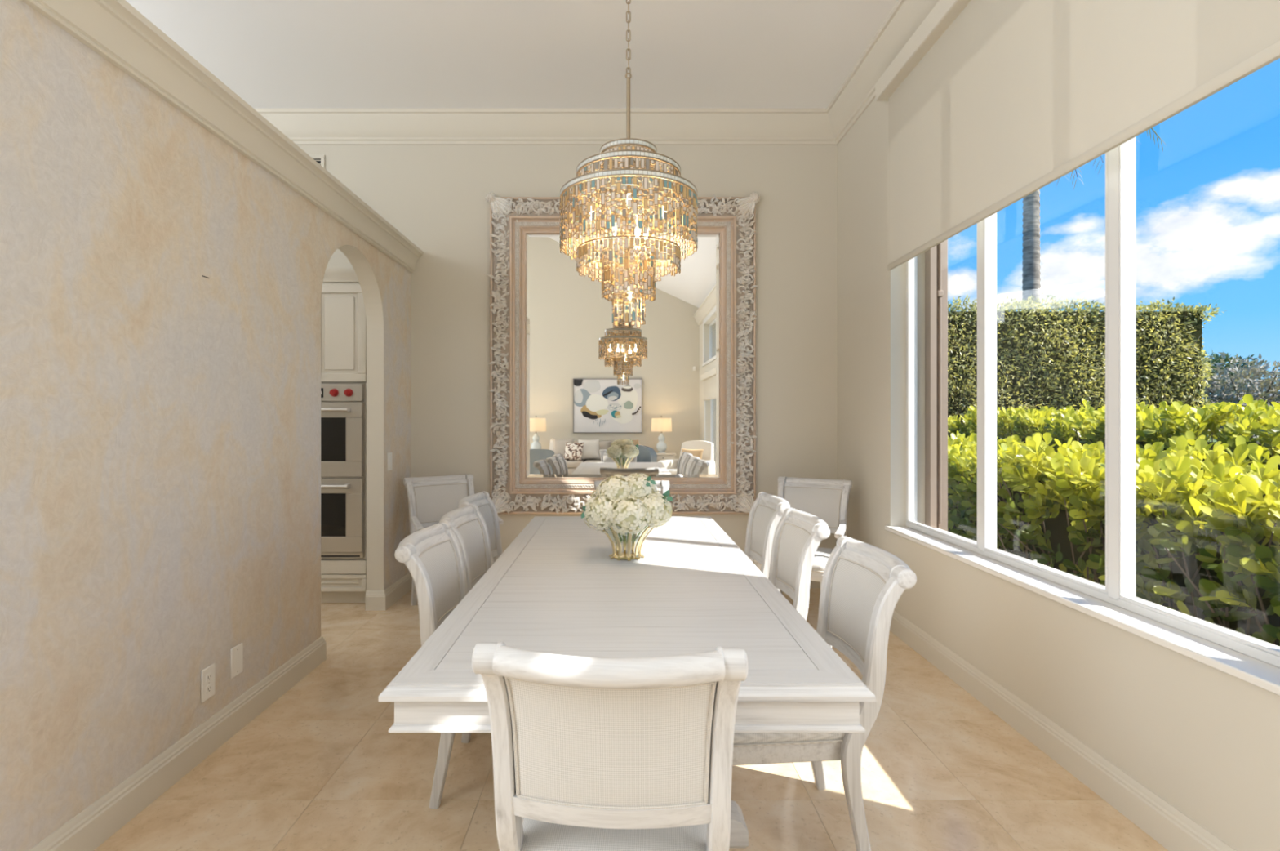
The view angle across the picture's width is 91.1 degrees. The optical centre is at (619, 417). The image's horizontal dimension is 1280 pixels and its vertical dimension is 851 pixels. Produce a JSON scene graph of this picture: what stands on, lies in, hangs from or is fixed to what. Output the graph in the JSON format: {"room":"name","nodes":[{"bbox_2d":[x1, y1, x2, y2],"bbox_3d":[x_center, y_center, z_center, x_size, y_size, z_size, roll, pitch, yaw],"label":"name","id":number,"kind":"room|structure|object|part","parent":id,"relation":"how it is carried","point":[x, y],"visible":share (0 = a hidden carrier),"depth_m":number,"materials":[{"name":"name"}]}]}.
{"room":"dining room","nodes":[
{"label":"dining room","id":0,"kind":"room"},
{"bbox_2d":[0,0,411,850],"bbox_3d":[-1.762,0.080,3.055,0.125,2.600,4.110,0,0,0],"label":"wall","id":1,"kind":"structure","parent":0,"point":[160,419],"depth_m":2.26,"materials":[{"name":"paint"}]},
{"bbox_2d":[200,662,214,702],"bbox_3d":[-1.695,1.090,2.586,0.009,0.132,0.084,0,0,0],"label":"wall outlet","id":2,"kind":"object","parent":1,"relation":"attached to","point":[207,674],"visible":1,"depth_m":2.58,"materials":[{"name":"white plastic"}]},
{"bbox_2d":[206,671,211,681],"bbox_3d":[-1.692,1.066,2.586,0.003,0.032,0.034,0,0,0],"label":"socket","id":3,"kind":"object","parent":2,"relation":"attached to","point":[208,673],"depth_m":2.58,"materials":[{"name":"grey plastic"}]},
{"bbox_2d":[206,683,211,693],"bbox_3d":[-1.692,1.114,2.586,0.003,0.032,0.034,0,0,0],"label":"socket","id":4,"kind":"object","parent":2,"relation":"attached to","point":[208,685],"depth_m":2.58,"materials":[{"name":"grey plastic"}]},
{"bbox_2d":[21,0,423,271],"bbox_3d":[-1.730,-1.268,3.055,0.260,0.165,4.110,0,0,0],"label":"trim","id":5,"kind":"structure","parent":1,"relation":"attached to","point":[113,29],"depth_m":2.51,"materials":[{"name":"beige paint"}]},
{"bbox_2d":[231,642,242,678],"bbox_3d":[-1.695,1.073,2.780,0.008,0.132,0.084,0,0,0],"label":"blank plate","id":6,"kind":"object","parent":1,"relation":"attached to","point":[237,651],"visible":1,"depth_m":2.77,"materials":[{"name":"white plastic"}]},
{"bbox_2d":[387,452,392,470],"bbox_3d":[-1.694,0.320,4.630,0.010,0.132,0.084,0,0,0],"label":"light switch","id":7,"kind":"object","parent":1,"relation":"attached to","point":[389,454],"visible":1,"depth_m":4.62,"materials":[{"name":"white plastic"}]},
{"bbox_2d":[27,571,1236,850],"bbox_3d":[-0.028,1.311,2.105,3.595,0.138,6.010,0,0,0],"label":"baseboard","id":8,"kind":"structure","parent":1,"relation":"attached to","point":[1169,826],"depth_m":2.43,"materials":[{"name":"beige paint"}]},
{"bbox_2d":[125,0,898,108],"bbox_3d":[-2.215,-2.525,3.580,8.570,0.150,3.360,0,0,0],"label":"ceiling","id":9,"kind":"structure","parent":0,"point":[273,54],"depth_m":4.18,"materials":[{"name":"white paint"}]},
{"bbox_2d":[559,0,697,328],"bbox_3d":[0.036,-1.419,2.670,0.583,2.061,0.583,0,0,-14],"label":"chandelier","id":10,"kind":"object","parent":9,"relation":"hanging from","point":[628,170],"visible":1,"depth_m":2.53,"materials":[{"name":"gold metal"}]},
{"bbox_3d":[-0.024,-0.839,2.800,0.021,0.058,0.021,0,0,0],"label":"light bulb","id":11,"kind":"part","parent":10,"relation":"part of","materials":[{"name":"beige glass"}]},
{"bbox_3d":[0.036,-0.825,2.670,0.566,0.610,0.548,0,0,0],"label":"frame","id":12,"kind":"part","parent":10,"relation":"part of","materials":[{"name":"gold metal"}]},
{"bbox_3d":[0.036,-1.294,2.670,0.024,0.347,0.017,0,0,30],"label":"rod","id":13,"kind":"part","parent":10,"relation":"part of","materials":[{"name":"gold metal"}]},
{"bbox_3d":[0.041,-0.524,2.650,0.021,0.058,0.021,0,0,0],"label":"light bulb","id":14,"kind":"part","parent":10,"relation":"part of","materials":[{"name":"beige glass"}]},
{"bbox_3d":[0.071,-0.749,2.560,0.021,0.058,0.021,0,0,0],"label":"light bulb","id":15,"kind":"part","parent":10,"relation":"part of","materials":[{"name":"beige glass"}]},
{"bbox_2d":[631,194,666,205],"bbox_3d":[0.115,-0.911,2.654,0.162,0.047,0.015,0,0,15],"label":"bulb socket","id":16,"kind":"object","parent":10,"relation":"attached to","point":[663,195],"depth_m":2.64,"materials":[{"name":"gold metal"}]},
{"bbox_2d":[296,144,837,564],"bbox_3d":[-2.415,-0.500,5.185,8.370,4.000,0.150,0,0,0],"label":"wall","id":17,"kind":"structure","parent":0,"point":[434,195],"depth_m":5.11,"materials":[{"name":"beige paint"}]},
{"bbox_2d":[309,155,324,168],"bbox_3d":[-2.660,-2.000,5.100,0.520,0.270,0.018,0,0,0],"label":"air vent","id":18,"kind":"object","parent":17,"relation":"in","point":[320,159],"visible":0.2,"depth_m":5.10,"materials":[{"name":"white metal"}]},
{"bbox_2d":[253,0,938,144],"bbox_3d":[-2.365,-2.335,3.505,8.270,0.230,3.210,0,0,0],"label":"trim","id":19,"kind":"structure","parent":17,"relation":"attached to","point":[828,126],"depth_m":5.03,"materials":[{"name":"beige paint"}]},
{"bbox_2d":[485,191,760,513],"bbox_3d":[0.024,-0.503,5.057,2.212,2.618,0.102,0,0,0],"label":"wall mirror","id":20,"kind":"object","parent":17,"relation":"attached to","point":[578,398],"visible":0.79,"depth_m":5.09,"materials":[{"name":"painted wood"},{"name":"mirror glass"}]},
{"bbox_2d":[526,234,719,477],"bbox_3d":[0.024,-0.503,5.091,1.568,1.977,0.002,0,0,0],"label":"mirror glass","id":21,"kind":"object","parent":20,"relation":"attached to","point":[604,399],"depth_m":5.09,"materials":[{"name":"silver mirror"}]},
{"bbox_3d":[0.024,-0.503,5.077,1.664,2.073,0.059,0,0,0],"label":"moulding","id":22,"kind":"part","parent":20,"relation":"part of","materials":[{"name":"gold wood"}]},
{"bbox_2d":[93,587,1168,850],"bbox_3d":[-2.365,1.440,0.630,8.270,0.120,8.960,0,0,0],"label":"floor","id":23,"kind":"structure","parent":0,"point":[321,767],"depth_m":2.37,"materials":[{"name":"beige tile"}]},
{"bbox_2d":[320,268,366,602],"bbox_3d":[-2.280,0.145,4.843,0.890,2.470,0.525,0,0,0],"label":"tall cabinet","id":24,"kind":"object","parent":23,"relation":"on","point":[343,312],"visible":0.22,"depth_m":4.61,"materials":[{"name":"beige wood"}]},
{"bbox_3d":[-2.280,-1.045,4.607,0.890,0.090,0.045,0,0,0],"label":"cabinet crown","id":25,"kind":"part","parent":24,"relation":"part of","materials":[{"name":"beige wood"}]},
{"bbox_2d":[320,383,364,557],"bbox_3d":[-2.265,0.390,4.575,0.760,1.275,0.109,0,0,0],"label":"wall oven","id":26,"kind":"object","parent":24,"relation":"on","point":[342,405],"visible":0.46,"depth_m":4.59,"materials":[{"name":"silver metal"}]},
{"bbox_3d":[-2.087,-0.184,4.569,0.060,0.060,0.042,0,0,0],"label":"knob","id":27,"kind":"part","parent":26,"relation":"part of","materials":[{"name":"red"}]},
{"bbox_3d":[-2.265,0.497,4.554,0.600,0.034,0.066,0,0,0],"label":"handle","id":28,"kind":"part","parent":26,"relation":"part of","materials":[{"name":"silver metal"}]},
{"bbox_3d":[-2.265,-0.058,4.554,0.600,0.034,0.066,0,0,0],"label":"handle","id":29,"kind":"part","parent":26,"relation":"part of","materials":[{"name":"silver metal"}]},
{"bbox_3d":[-2.265,0.712,4.601,0.760,0.540,0.032,0,0,0],"label":"oven door","id":30,"kind":"part","parent":26,"relation":"part of","materials":[{"name":"silver metal"}]},
{"bbox_3d":[-2.265,0.160,4.601,0.760,0.545,0.032,0,0,0],"label":"oven door","id":31,"kind":"part","parent":26,"relation":"part of","materials":[{"name":"silver metal"}]},
{"bbox_3d":[-2.265,-0.184,4.604,0.760,0.127,0.028,0,0,0],"label":"control panel","id":32,"kind":"part","parent":26,"relation":"part of","materials":[{"name":"silver metal"}]},
{"bbox_3d":[-1.982,-0.184,4.569,0.060,0.060,0.042,0,0,0],"label":"knob","id":33,"kind":"part","parent":26,"relation":"part of","materials":[{"name":"red"}]},
{"bbox_3d":[-2.265,1.212,4.620,0.800,0.125,0.021,0,0,0],"label":"drawer","id":34,"kind":"part","parent":24,"relation":"part of","materials":[{"name":"beige wood"}]},
{"bbox_3d":[-2.265,1.095,4.620,0.800,0.100,0.020,0,0,0],"label":"drawer","id":35,"kind":"part","parent":24,"relation":"part of","materials":[{"name":"beige wood"}]},
{"bbox_3d":[-2.063,-0.623,4.620,0.397,0.715,0.021,0,0,0],"label":"cabinet door","id":36,"kind":"part","parent":24,"relation":"part of","materials":[{"name":"beige wood"}]},
{"bbox_2d":[394,521,471,808],"bbox_3d":[-0.468,0.915,2.460,0.736,0.939,0.536,0,0,0],"label":"dining chair","id":37,"kind":"object","parent":23,"relation":"on","point":[433,555],"visible":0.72,"depth_m":2.42,"materials":[{"name":"white wood"}]},
{"bbox_3d":[-0.790,0.479,2.460,0.092,0.059,0.446,0,0,0],"label":"rail","id":38,"kind":"part","parent":37,"relation":"part of","materials":[{"name":"white wood"}]},
{"bbox_3d":[-0.679,0.922,2.233,0.201,0.922,0.055,0,0,-7],"label":"post","id":39,"kind":"part","parent":37,"relation":"part of","materials":[{"name":"white wood"}]},
{"bbox_3d":[-0.699,0.807,2.460,0.070,0.042,0.422,0,0,0],"label":"rail","id":40,"kind":"part","parent":37,"relation":"part of","materials":[{"name":"white wood"}]},
{"bbox_3d":[-0.679,0.922,2.687,0.201,0.922,0.055,0,0,7],"label":"post","id":41,"kind":"part","parent":37,"relation":"part of","materials":[{"name":"white wood"}]},
{"bbox_2d":[403,474,503,605],"bbox_3d":[-1.230,0.915,4.605,0.624,0.939,0.736,0,0,-34],"label":"armchair","id":42,"kind":"object","parent":23,"relation":"on","point":[430,498],"visible":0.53,"depth_m":4.78,"materials":[{"name":"white wood"}]},
{"bbox_3d":[-1.537,0.922,4.653,0.055,0.922,0.201,0,0,-41],"label":"post","id":43,"kind":"part","parent":42,"relation":"part of","materials":[{"name":"white wood"}]},
{"bbox_3d":[-1.449,0.748,4.454,0.057,0.069,0.424,0,0,-26],"label":"armrest","id":44,"kind":"part","parent":42,"relation":"part of","materials":[{"name":"white wood"}]},
{"bbox_3d":[-1.359,0.807,4.796,0.422,0.042,0.070,0,0,-34],"label":"rail","id":45,"kind":"part","parent":42,"relation":"part of","materials":[{"name":"white wood"}]},
{"bbox_3d":[-1.411,0.479,4.872,0.446,0.059,0.092,0,0,-34],"label":"rail","id":46,"kind":"part","parent":42,"relation":"part of","materials":[{"name":"white wood"}]},
{"bbox_3d":[-1.160,0.922,4.907,0.055,0.922,0.201,0,0,-27],"label":"post","id":47,"kind":"part","parent":42,"relation":"part of","materials":[{"name":"white wood"}]},
{"bbox_3d":[-1.009,0.748,4.751,0.057,0.069,0.424,0,0,-42],"label":"armrest","id":48,"kind":"part","parent":42,"relation":"part of","materials":[{"name":"white wood"}]},
{"bbox_2d":[439,503,492,592],"bbox_3d":[-0.476,0.915,3.020,0.736,0.939,0.536,0,0,0],"label":"dining chair","id":49,"kind":"object","parent":23,"relation":"on","point":[468,523],"visible":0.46,"depth_m":3.11,"materials":[{"name":"white wood"}]},
{"bbox_3d":[-0.798,0.479,3.020,0.092,0.059,0.446,0,0,0],"label":"rail","id":50,"kind":"part","parent":49,"relation":"part of","materials":[{"name":"white wood"}]},
{"bbox_3d":[-0.687,0.922,2.793,0.201,0.922,0.055,0,0,-7],"label":"post","id":51,"kind":"part","parent":49,"relation":"part of","materials":[{"name":"white wood"}]},
{"bbox_3d":[-0.707,0.807,3.020,0.070,0.042,0.422,0,0,0],"label":"rail","id":52,"kind":"part","parent":49,"relation":"part of","materials":[{"name":"white wood"}]},
{"bbox_3d":[-0.687,0.922,3.247,0.201,0.922,0.055,0,0,7],"label":"post","id":53,"kind":"part","parent":49,"relation":"part of","materials":[{"name":"white wood"}]},
{"bbox_2d":[457,490,502,562],"bbox_3d":[-0.538,0.915,3.585,0.736,0.939,0.536,0,0,0],"label":"dining chair","id":54,"kind":"object","parent":23,"relation":"on","point":[482,500],"visible":0.24,"depth_m":3.76,"materials":[{"name":"white wood"}]},
{"bbox_3d":[-0.860,0.479,3.585,0.092,0.059,0.446,0,0,0],"label":"rail","id":55,"kind":"part","parent":54,"relation":"part of","materials":[{"name":"white wood"}]},
{"bbox_3d":[-0.769,0.807,3.585,0.070,0.042,0.422,0,0,0],"label":"rail","id":56,"kind":"part","parent":54,"relation":"part of","materials":[{"name":"white wood"}]},
{"bbox_3d":[-0.749,0.922,3.812,0.201,0.922,0.055,0,0,7],"label":"post","id":57,"kind":"part","parent":54,"relation":"part of","materials":[{"name":"white wood"}]},
{"bbox_2d":[471,640,747,850],"bbox_3d":[-0.004,0.915,1.525,0.536,0.939,0.736,0,0,4],"label":"dining chair","id":58,"kind":"object","parent":23,"relation":"on","point":[593,753],"visible":1,"depth_m":1.26,"materials":[{"name":"white wood"}]},
{"bbox_3d":[-0.243,0.922,1.329,0.055,0.922,0.201,0,0,11],"label":"post","id":59,"kind":"part","parent":58,"relation":"part of","materials":[{"name":"white wood"}]},
{"bbox_3d":[-0.024,0.479,1.204,0.446,0.059,0.092,0,0,4],"label":"rail","id":60,"kind":"part","parent":58,"relation":"part of","materials":[{"name":"white wood"}]},
{"bbox_3d":[-0.018,0.807,1.295,0.422,0.042,0.070,0,0,4],"label":"rail","id":61,"kind":"part","parent":58,"relation":"part of","materials":[{"name":"white wood"}]},
{"bbox_2d":[520,817,706,850],"bbox_3d":[0.001,0.950,1.600,0.506,0.069,0.536,0,0,4],"label":"seat cushion","id":62,"kind":"object","parent":58,"relation":"on","point":[535,834],"depth_m":1.38,"materials":[{"name":"beige fabric"}]},
{"bbox_3d":[0.209,0.922,1.300,0.055,0.922,0.201,0,0,-4],"label":"post","id":63,"kind":"part","parent":58,"relation":"part of","materials":[{"name":"white wood"}]},
{"bbox_2d":[377,515,875,848],"bbox_3d":[0.016,0.998,2.690,1.138,0.765,2.506,0,0,0],"label":"dining table","id":64,"kind":"object","parent":23,"relation":"on","point":[557,588],"visible":0.49,"depth_m":1.89,"materials":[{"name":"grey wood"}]},
{"bbox_3d":[0.016,0.629,2.690,0.938,0.028,2.312,0,0,0],"label":"panel","id":65,"kind":"part","parent":64,"relation":"part of","materials":[{"name":"white wood"}]},
{"bbox_3d":[0.016,0.634,2.690,1.138,0.030,2.506,0,0,0],"label":"edge moulding","id":66,"kind":"part","parent":64,"relation":"part of","materials":[{"name":"white wood"}]},
{"bbox_2d":[599,525,655,560],"bbox_3d":[0.030,0.507,2.775,0.279,0.215,0.281,0,0,0],"label":"flower vase","id":67,"kind":"object","parent":64,"relation":"on","point":[628,556],"visible":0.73,"depth_m":2.73,"materials":[{"name":"gold metal"}]},
{"bbox_2d":[581,493,622,542],"bbox_3d":[-0.070,0.438,2.718,0.183,0.223,0.180,0,0,27],"label":"hydrangea","id":68,"kind":"object","parent":67,"relation":"in","point":[597,513],"visible":0.73,"depth_m":2.66,"materials":[{"name":"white plant"}]},
{"bbox_2d":[588,488,622,541],"bbox_3d":[-0.056,0.430,2.859,0.184,0.238,0.181,0,0,0],"label":"hydrangea","id":69,"kind":"object","parent":67,"relation":"in","point":[593,493],"visible":0.08,"depth_m":2.83,"materials":[{"name":"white plant"}]},
{"bbox_2d":[595,473,633,542],"bbox_3d":[-0.015,0.397,2.766,0.185,0.300,0.183,0,0,0],"label":"hydrangea","id":70,"kind":"object","parent":67,"relation":"in","point":[615,488],"visible":0.7,"depth_m":2.71,"materials":[{"name":"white plant"}]},
{"bbox_3d":[0.030,0.610,2.775,0.124,0.009,0.124,0,0,0],"label":"plate","id":71,"kind":"part","parent":67,"relation":"part of","materials":[{"name":"gold metal"}]},
{"bbox_2d":[608,495,651,542],"bbox_3d":[0.039,0.440,2.668,0.190,0.219,0.182,0,0,0],"label":"hydrangea","id":72,"kind":"object","parent":67,"relation":"in","point":[628,515],"visible":0.88,"depth_m":2.61,"materials":[{"name":"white plant"}]},
{"bbox_2d":[622,472,658,502],"bbox_3d":[0.081,0.396,2.786,0.181,0.304,0.173,0,0,0],"label":"hydrangea","id":73,"kind":"object","parent":67,"relation":"in","point":[642,487],"visible":0.52,"depth_m":2.72,"materials":[{"name":"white plant"}]},
{"bbox_2d":[632,488,672,542],"bbox_3d":[0.142,0.429,2.726,0.174,0.240,0.176,0,0,0],"label":"hydrangea","id":74,"kind":"object","parent":67,"relation":"in","point":[659,504],"visible":0.76,"depth_m":2.67,"materials":[{"name":"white plant"}]},
{"bbox_3d":[0.100,0.494,2.744,0.097,0.111,0.006,0,0,24],"label":"stem","id":75,"kind":"part","parent":74,"relation":"part of","materials":[{"name":"green"}]},
{"bbox_2d":[594,480,669,494],"bbox_3d":[0.085,0.915,4.200,0.536,0.939,0.736,0,0,0],"label":"dining chair","id":76,"kind":"object","parent":23,"relation":"on","point":[663,485],"visible":0.1,"depth_m":4.46,"materials":[{"name":"white wood"}]},
{"bbox_3d":[0.085,0.479,4.522,0.446,0.059,0.092,0,0,0],"label":"rail","id":77,"kind":"part","parent":76,"relation":"part of","materials":[{"name":"white wood"}]},
{"bbox_3d":[0.312,0.922,4.411,0.055,0.922,0.201,0,0,7],"label":"post","id":78,"kind":"part","parent":76,"relation":"part of","materials":[{"name":"white wood"}]},
{"bbox_2d":[743,491,790,578],"bbox_3d":[0.570,0.915,3.545,0.736,0.939,0.536,0,0,0],"label":"dining chair","id":79,"kind":"object","parent":23,"relation":"on","point":[766,512],"visible":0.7,"depth_m":3.61,"materials":[{"name":"white wood"}]},
{"bbox_3d":[0.781,0.922,3.772,0.201,0.922,0.055,0,0,-7],"label":"post","id":80,"kind":"part","parent":79,"relation":"part of","materials":[{"name":"white wood"}]},
{"bbox_3d":[0.801,0.807,3.545,0.070,0.042,0.422,0,0,0],"label":"rail","id":81,"kind":"part","parent":79,"relation":"part of","materials":[{"name":"white wood"}]},
{"bbox_3d":[0.781,0.922,3.318,0.201,0.922,0.055,0,0,7],"label":"post","id":82,"kind":"part","parent":79,"relation":"part of","materials":[{"name":"white wood"}]},
{"bbox_3d":[0.892,0.479,3.545,0.092,0.059,0.446,0,0,0],"label":"rail","id":83,"kind":"part","parent":79,"relation":"part of","materials":[{"name":"white wood"}]},
{"bbox_2d":[768,506,830,620],"bbox_3d":[0.558,0.915,2.885,0.736,0.939,0.536,0,0,0],"label":"dining chair","id":84,"kind":"object","parent":23,"relation":"on","point":[798,534],"visible":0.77,"depth_m":2.91,"materials":[{"name":"white wood"}]},
{"bbox_3d":[0.769,0.922,3.112,0.201,0.922,0.055,0,0,-7],"label":"post","id":85,"kind":"part","parent":84,"relation":"part of","materials":[{"name":"white wood"}]},
{"bbox_3d":[0.789,0.807,2.885,0.070,0.042,0.422,0,0,0],"label":"rail","id":86,"kind":"part","parent":84,"relation":"part of","materials":[{"name":"white wood"}]},
{"bbox_3d":[0.769,0.922,2.658,0.201,0.922,0.055,0,0,7],"label":"post","id":87,"kind":"part","parent":84,"relation":"part of","materials":[{"name":"white wood"}]},
{"bbox_3d":[0.880,0.479,2.885,0.092,0.059,0.446,0,0,0],"label":"rail","id":88,"kind":"part","parent":84,"relation":"part of","materials":[{"name":"white wood"}]},
{"bbox_2d":[753,476,852,594],"bbox_3d":[1.284,0.915,4.407,0.624,0.939,0.736,0,0,32],"label":"armchair","id":89,"kind":"object","parent":23,"relation":"on","point":[827,500],"visible":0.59,"depth_m":4.56,"materials":[{"name":"white wood"}]},
{"bbox_3d":[1.203,0.922,4.706,0.055,0.922,0.201,0,0,25],"label":"post","id":90,"kind":"part","parent":89,"relation":"part of","materials":[{"name":"white wood"}]},
{"bbox_3d":[1.244,1.017,4.343,0.484,0.070,0.514,0,0,32],"label":"seat frame","id":91,"kind":"part","parent":89,"relation":"part of","materials":[{"name":"white wood"}]},
{"bbox_2d":[753,546,833,570],"bbox_3d":[1.244,0.950,4.343,0.506,0.069,0.536,0,0,32],"label":"seat cushion","id":92,"kind":"object","parent":89,"relation":"on","point":[821,556],"depth_m":4.15,"materials":[{"name":"beige fabric"}]},
{"bbox_3d":[1.454,0.479,4.680,0.446,0.059,0.092,0,0,32],"label":"rail","id":93,"kind":"part","parent":89,"relation":"part of","materials":[{"name":"white wood"}]},
{"bbox_3d":[1.300,1.194,4.014,0.046,0.380,0.088,0,0,32],"label":"leg","id":94,"kind":"part","parent":89,"relation":"part of","materials":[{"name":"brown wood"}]},
{"bbox_3d":[1.406,0.807,4.602,0.422,0.042,0.070,0,0,32],"label":"rail","id":95,"kind":"part","parent":89,"relation":"part of","materials":[{"name":"white wood"}]},
{"bbox_3d":[1.507,0.748,4.263,0.057,0.069,0.424,0,0,24],"label":"armrest","id":96,"kind":"part","parent":89,"relation":"part of","materials":[{"name":"white wood"}]},
{"bbox_3d":[1.588,0.922,4.465,0.055,0.922,0.201,0,0,39],"label":"post","id":97,"kind":"part","parent":89,"relation":"part of","materials":[{"name":"white wood"}]},
{"bbox_2d":[732,535,916,850],"bbox_3d":[0.560,0.915,2.125,0.736,0.939,0.536,0,0,0],"label":"dining chair","id":98,"kind":"object","parent":23,"relation":"on","point":[863,584],"visible":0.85,"depth_m":1.91,"materials":[{"name":"white wood"}]},
{"bbox_3d":[0.485,1.017,2.125,0.514,0.070,0.484,0,0,0],"label":"seat frame","id":99,"kind":"part","parent":98,"relation":"part of","materials":[{"name":"white wood"}]},
{"bbox_2d":[733,732,845,743],"bbox_3d":[0.485,0.950,2.125,0.536,0.069,0.506,0,0,0],"label":"seat cushion","id":100,"kind":"object","parent":98,"relation":"on","point":[739,737],"depth_m":1.89,"materials":[{"name":"beige fabric"}]},
{"bbox_3d":[0.771,0.922,2.352,0.201,0.922,0.055,0,0,-7],"label":"post","id":101,"kind":"part","parent":98,"relation":"part of","materials":[{"name":"white wood"}]},
{"bbox_3d":[0.791,0.807,2.125,0.070,0.042,0.422,0,0,0],"label":"rail","id":102,"kind":"part","parent":98,"relation":"part of","materials":[{"name":"white wood"}]},
{"bbox_3d":[0.771,0.922,1.898,0.201,0.922,0.055,0,0,7],"label":"post","id":103,"kind":"part","parent":98,"relation":"part of","materials":[{"name":"white wood"}]},
{"bbox_3d":[0.882,0.479,2.125,0.092,0.059,0.446,0,0,0],"label":"rail","id":104,"kind":"part","parent":98,"relation":"part of","materials":[{"name":"white wood"}]},
{"bbox_2d":[837,97,1279,850],"bbox_3d":[1.910,-0.550,0.655,0.280,4.100,9.210,0,0,0],"label":"wall","id":105,"kind":"structure","parent":0,"point":[1204,739],"depth_m":2.79,"materials":[{"name":"beige paint"}]},
{"bbox_2d":[884,137,1279,695],"bbox_3d":[1.936,-0.670,2.868,0.388,2.900,2.535,0,0,0],"label":"window","id":106,"kind":"structure","parent":105,"relation":"in","point":[1119,591],"depth_m":2.43,"materials":[{"name":"glass"},{"name":"white painted metal"},{"name":"white marble"}]},
{"bbox_3d":[2.062,-0.670,4.048,0.035,2.700,0.025,0,0,0],"label":"track rod","id":107,"kind":"part","parent":106,"relation":"part of","materials":[{"name":"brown metal"}]},
{"bbox_2d":[875,0,1279,271],"bbox_3d":[1.712,-1.556,2.643,0.113,1.228,2.865,0,0,0],"label":"roller shade","id":108,"kind":"object","parent":106,"relation":"attached to","point":[992,103],"visible":1,"depth_m":2.64,"materials":[{"name":"beige fabric"}]},
{"bbox_3d":[1.808,0.722,2.895,0.133,0.026,2.480,0,0,0],"label":"sill","id":109,"kind":"part","parent":106,"relation":"part of","materials":[{"name":"white stone"}]},
{"label":"outside","id":110,"kind":"structure","parent":0,"visible":0},
{"bbox_3d":[61.026,1.660,30.000,117.949,0.200,180.000,0,0,0],"label":"lawn","id":111,"kind":"structure","parent":110,"visible":0},
{"bbox_2d":[947,292,1227,439],"bbox_3d":[7.120,-0.334,11.566,7.264,3.788,1.573,0,0,0],"label":"hedge","id":112,"kind":"object","parent":111,"relation":"on","point":[1055,358],"visible":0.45,"depth_m":11.22,"materials":[{"name":"green plant"}]},
{"bbox_2d":[1022,127,1166,311],"bbox_3d":[9.301,-3.035,13.825,4.427,9.191,4.727,0,0,0],"label":"palm tree","id":113,"kind":"object","parent":111,"relation":"on","point":[1031,280],"visible":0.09,"depth_m":13.87,"materials":[{"name":"bark"},{"name":"palm leaf"}]},
{"bbox_2d":[947,430,1279,646],"bbox_3d":[3.512,0.827,5.158,1.505,1.480,7.167,0,0,0],"label":"hedge","id":114,"kind":"object","parent":111,"relation":"on","point":[1205,548],"visible":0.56,"depth_m":3.65,"materials":[{"name":"green plant"}]},
{"bbox_2d":[947,393,1279,509],"bbox_3d":[5.869,0.648,6.327,1.462,1.838,8.111,0,0,0],"label":"hedge","id":115,"kind":"object","parent":111,"relation":"on","point":[1153,424],"visible":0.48,"depth_m":6.37,"materials":[{"name":"green plant"}]},
{"bbox_2d":[1202,348,1269,441],"bbox_3d":[32.400,-1.121,34.168,3.954,5.380,3.790,0,0,0],"label":"tree","id":116,"kind":"object","parent":111,"relation":"on","point":[1216,357],"visible":0.2,"depth_m":33.41,"materials":[{"name":"green plant"}]},
{"bbox_3d":[32.400,-2.158,34.168,3.954,3.305,3.790,0,0,0],"label":"crown","id":117,"kind":"part","parent":116,"relation":"part of","materials":[{"name":"green plant"}]},
{"bbox_2d":[1202,352,1279,441],"bbox_3d":[30.076,-0.806,29.953,5.441,4.753,5.558,0,0,-18],"label":"tree","id":118,"kind":"object","parent":111,"relation":"on","point":[1274,395],"visible":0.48,"depth_m":29.61,"materials":[{"name":"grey plant"}]},
{"bbox_2d":[1226,377,1279,438],"bbox_3d":[36.086,-0.342,35.095,4.730,4.052,4.861,0,0,0],"label":"tree","id":119,"kind":"object","parent":111,"relation":"on","point":[1273,377],"visible":0.02,"depth_m":35.08,"materials":[{"name":"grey plant"}]}
]}

